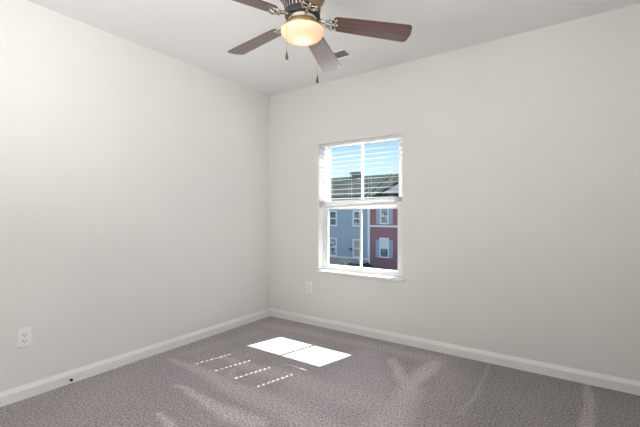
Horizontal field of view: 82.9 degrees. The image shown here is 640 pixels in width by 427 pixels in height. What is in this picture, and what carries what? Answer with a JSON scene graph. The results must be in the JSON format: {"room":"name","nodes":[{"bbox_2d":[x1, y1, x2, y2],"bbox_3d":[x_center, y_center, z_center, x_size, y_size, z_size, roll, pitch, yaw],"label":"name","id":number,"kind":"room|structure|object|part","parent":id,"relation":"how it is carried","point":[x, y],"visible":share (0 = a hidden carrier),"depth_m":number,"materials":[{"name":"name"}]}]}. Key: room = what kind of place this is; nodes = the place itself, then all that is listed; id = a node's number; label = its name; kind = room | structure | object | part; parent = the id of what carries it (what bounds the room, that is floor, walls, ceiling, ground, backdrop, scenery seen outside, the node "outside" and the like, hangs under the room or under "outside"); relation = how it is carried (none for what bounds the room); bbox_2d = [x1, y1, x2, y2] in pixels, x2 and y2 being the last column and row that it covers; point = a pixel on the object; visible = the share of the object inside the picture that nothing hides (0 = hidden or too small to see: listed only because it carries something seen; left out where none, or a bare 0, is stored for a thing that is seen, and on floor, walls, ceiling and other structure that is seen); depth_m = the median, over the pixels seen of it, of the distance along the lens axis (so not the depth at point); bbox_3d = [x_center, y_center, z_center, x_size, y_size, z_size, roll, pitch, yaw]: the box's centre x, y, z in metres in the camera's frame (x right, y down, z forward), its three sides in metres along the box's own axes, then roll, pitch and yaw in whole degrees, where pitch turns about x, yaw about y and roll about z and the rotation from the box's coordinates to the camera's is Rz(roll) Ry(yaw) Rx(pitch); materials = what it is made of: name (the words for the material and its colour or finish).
{"room":"empty bedroom","nodes":[
{"label":"empty bedroom","id":0,"kind":"room"},
{"bbox_2d":[0,0,269,391],"bbox_3d":[-1.541,-0.034,2.734,0.150,2.560,3.550,0,0,35],"label":"wall","id":1,"kind":"structure","parent":0,"point":[135,178],"depth_m":2.66,"materials":[{"name":"paint"}]},
{"bbox_2d":[17,327,31,348],"bbox_3d":[-1.805,0.754,2.214,0.009,0.116,0.072,0,0,35],"label":"wall outlet","id":2,"kind":"object","parent":1,"relation":"attached to","point":[24,335],"visible":1,"depth_m":2.21,"materials":[{"name":"plastic"}]},
{"bbox_2d":[0,308,269,406],"bbox_3d":[-1.473,1.085,2.687,0.015,0.083,3.250,0,0,35],"label":"baseboard","id":3,"kind":"structure","parent":1,"relation":"attached to","point":[19,393],"depth_m":2.65,"materials":[{"name":"paint"}]},
{"bbox_2d":[0,316,639,426],"bbox_3d":[-0.124,1.186,1.750,3.300,0.120,3.250,0,0,35],"label":"floor","id":4,"kind":"structure","parent":0,"point":[270,371],"depth_m":2.29,"materials":[{"name":"carpet"}]},
{"bbox_2d":[27,0,639,95],"bbox_3d":[-0.124,-1.389,1.750,3.600,0.150,3.550,0,0,35],"label":"ceiling","id":5,"kind":"structure","parent":0,"point":[200,34],"depth_m":2.55,"materials":[{"name":"paint"}]},
{"bbox_2d":[228,0,411,82],"bbox_3d":[-0.129,-1.006,1.883,1.035,0.616,1.093,0,0,35],"label":"ceiling fan","id":6,"kind":"object","parent":5,"relation":"hanging from","point":[302,27],"visible":1,"depth_m":1.84,"materials":[{"name":"brown wood"}]},
{"bbox_3d":[-0.365,-0.984,2.077,0.416,0.006,0.126,-2,11,40],"label":"fan blade","id":7,"kind":"part","parent":6,"relation":"part of","materials":[{"name":"brown wood"}]},
{"bbox_3d":[-0.389,-0.997,1.653,0.416,0.006,0.126,0,12,-33],"label":"fan blade","id":8,"kind":"part","parent":6,"relation":"part of","materials":[{"name":"brown wood"}]},
{"bbox_3d":[-0.089,-0.909,1.849,0.222,0.058,0.222,0,0,35],"label":"lamp shade","id":9,"kind":"part","parent":6,"relation":"part of","materials":[{"name":"white glass"}]},
{"bbox_3d":[0.004,-0.968,1.505,0.126,0.006,0.416,12,1,-16],"label":"fan blade","id":10,"kind":"part","parent":6,"relation":"part of","materials":[{"name":"brown wood"}]},
{"bbox_3d":[0.021,-0.965,2.189,0.126,0.006,0.416,-12,-8,17],"label":"fan blade","id":11,"kind":"part","parent":6,"relation":"part of","materials":[{"name":"brown wood"}]},
{"bbox_3d":[0.266,-0.959,1.875,0.416,0.006,0.126,6,-12,-4],"label":"fan blade","id":12,"kind":"part","parent":6,"relation":"part of","materials":[{"name":"brown wood"}]},
{"bbox_2d":[332,48,353,59],"bbox_3d":[0.142,-1.310,2.986,0.232,0.008,0.154,0,0,35],"label":"ceiling vent","id":13,"kind":"object","parent":5,"relation":"in","point":[342,53],"visible":0.6,"depth_m":2.96,"materials":[{"name":"metal"}]},
{"bbox_2d":[270,4,639,380],"bbox_3d":[0.846,-0.034,3.147,3.300,2.560,0.150,0,0,35],"label":"wall","id":14,"kind":"structure","parent":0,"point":[521,152],"depth_m":2.73,"materials":[{"name":"paint"}]},
{"bbox_2d":[306,282,311,293],"bbox_3d":[-0.111,0.752,3.714,0.072,0.116,0.009,0,0,35],"label":"wall outlet","id":15,"kind":"object","parent":14,"relation":"attached to","point":[308,284],"visible":1,"depth_m":3.71,"materials":[{"name":"plastic"}]},
{"bbox_2d":[315,133,404,281],"bbox_3d":[0.384,-0.060,3.454,0.943,1.293,0.171,0,0,35],"label":"window","id":16,"kind":"structure","parent":14,"relation":"attached to","point":[324,266],"depth_m":3.52,"materials":[{"name":"white plastic"}]},
{"bbox_3d":[0.364,0.574,3.425,0.943,0.024,0.099,0,0,35],"label":"sill","id":17,"kind":"part","parent":16,"relation":"part of","materials":[{"name":"paint"}]},
{"bbox_3d":[0.407,0.217,3.484,0.835,0.653,0.028,0,0,35],"label":"sash","id":18,"kind":"part","parent":16,"relation":"part of","materials":[{"name":"white plastic"}]},
{"bbox_3d":[0.425,-0.374,3.509,0.835,0.648,0.028,0,0,35],"label":"sash","id":19,"kind":"part","parent":16,"relation":"part of","materials":[{"name":"white plastic"}]},
{"bbox_2d":[320,134,401,207],"bbox_3d":[0.373,-0.382,3.435,0.881,0.639,0.054,0,0,35],"label":"window blind","id":20,"kind":"object","parent":14,"relation":"attached to","point":[377,200],"visible":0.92,"depth_m":3.40,"materials":[{"name":"white plastic"}]},
{"bbox_3d":[0.373,-0.086,3.435,0.881,0.047,0.050,0,0,35],"label":"rail","id":21,"kind":"part","parent":20,"relation":"part of","materials":[{"name":"white plastic"}]},
{"bbox_2d":[270,308,639,395],"bbox_3d":[0.799,1.085,3.079,3.300,0.083,0.015,0,0,35],"label":"baseboard","id":22,"kind":"structure","parent":14,"relation":"attached to","point":[571,374],"depth_m":2.78,"materials":[{"name":"paint"}]},
{"label":"outside","id":23,"kind":"structure","parent":0,"visible":0},
{"bbox_3d":[14.618,6.026,43.407,100.000,0.300,78.000,0,0,35],"label":"ground","id":24,"kind":"structure","parent":23,"visible":0},
{"bbox_2d":[329,172,392,265],"bbox_3d":[3.161,0.381,45.519,12.770,10.990,13.300,0,0,35],"label":"house","id":25,"kind":"structure","parent":24,"relation":"on","point":[344,224],"depth_m":38.57,"materials":[{"name":"blue"}]},
{"bbox_3d":[1.433,3.531,39.146,0.720,1.650,0.030,0,0,35],"label":"pane","id":26,"kind":"part","parent":25,"relation":"part of","materials":[{"name":"clear glass"}]},
{"bbox_3d":[1.433,0.446,39.146,0.720,1.380,0.030,0,0,35],"label":"pane","id":27,"kind":"part","parent":25,"relation":"part of","materials":[{"name":"clear glass"}]},
{"bbox_2d":[354,240,358,255],"bbox_3d":[3.802,3.531,37.473,0.680,1.650,0.014,0,0,35],"label":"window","id":28,"kind":"structure","parent":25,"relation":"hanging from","point":[356,242],"depth_m":37.48,"materials":[{"name":"grey glass"}]},
{"bbox_3d":[3.815,0.446,37.492,0.680,1.380,0.030,0,0,35],"label":"pane","id":29,"kind":"part","parent":25,"relation":"part of","materials":[{"name":"clear glass"}]},
{"bbox_2d":[346,261,378,268],"bbox_3d":[3.754,5.149,33.757,1.840,1.455,4.473,0,0,35],"label":"parked car","id":30,"kind":"object","parent":24,"relation":"on","point":[365,264],"visible":0.15,"depth_m":33.16,"materials":[{"name":"paint"}]},
{"bbox_2d":[367,174,398,270],"bbox_3d":[12.402,0.611,39.102,9.730,10.530,13.300,0,0,35],"label":"house","id":31,"kind":"structure","parent":24,"relation":"on","point":[382,224],"depth_m":35.80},
{"bbox_2d":[376,240,378,256],"bbox_3d":[5.748,3.426,36.129,0.390,1.760,0.075,0,0,35],"label":"shutter","id":32,"kind":"object","parent":31,"relation":"hanging from","point":[377,241],"depth_m":36.11,"materials":[{"name":"blue wood"}]},
{"bbox_2d":[376,209,379,223],"bbox_3d":[5.789,0.211,36.100,0.410,1.570,0.075,0,0,35],"label":"shutter","id":33,"kind":"object","parent":31,"relation":"hanging from","point":[377,210],"depth_m":36.07,"materials":[{"name":"blue wood"}]},
{"bbox_3d":[6.362,0.181,35.724,0.680,1.370,0.030,0,0,35],"label":"pane","id":34,"kind":"part","parent":31,"relation":"part of","materials":[{"name":"clear glass"}]},
{"bbox_2d":[381,239,387,248],"bbox_3d":[6.332,2.941,35.717,0.760,0.970,0.014,0,0,35],"label":"window shade","id":35,"kind":"object","parent":31,"relation":"hanging from","point":[384,242],"depth_m":35.69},
{"bbox_3d":[6.345,3.316,35.735,0.760,1.720,0.030,0,0,35],"label":"pane","id":36,"kind":"part","parent":31,"relation":"part of","materials":[{"name":"clear glass"}]},
{"bbox_2d":[389,240,392,258],"bbox_3d":[6.923,3.426,35.313,0.390,1.760,0.075,0,0,35],"label":"shutter","id":37,"kind":"object","parent":31,"relation":"hanging from","point":[390,241],"depth_m":35.30,"materials":[{"name":"blue"}]},
{"bbox_2d":[389,209,392,223],"bbox_3d":[6.914,0.211,35.319,0.410,1.570,0.075,0,0,35],"label":"shutter","id":38,"kind":"object","parent":31,"relation":"hanging from","point":[390,210],"depth_m":35.28,"materials":[{"name":"blue wood"}]}
]}

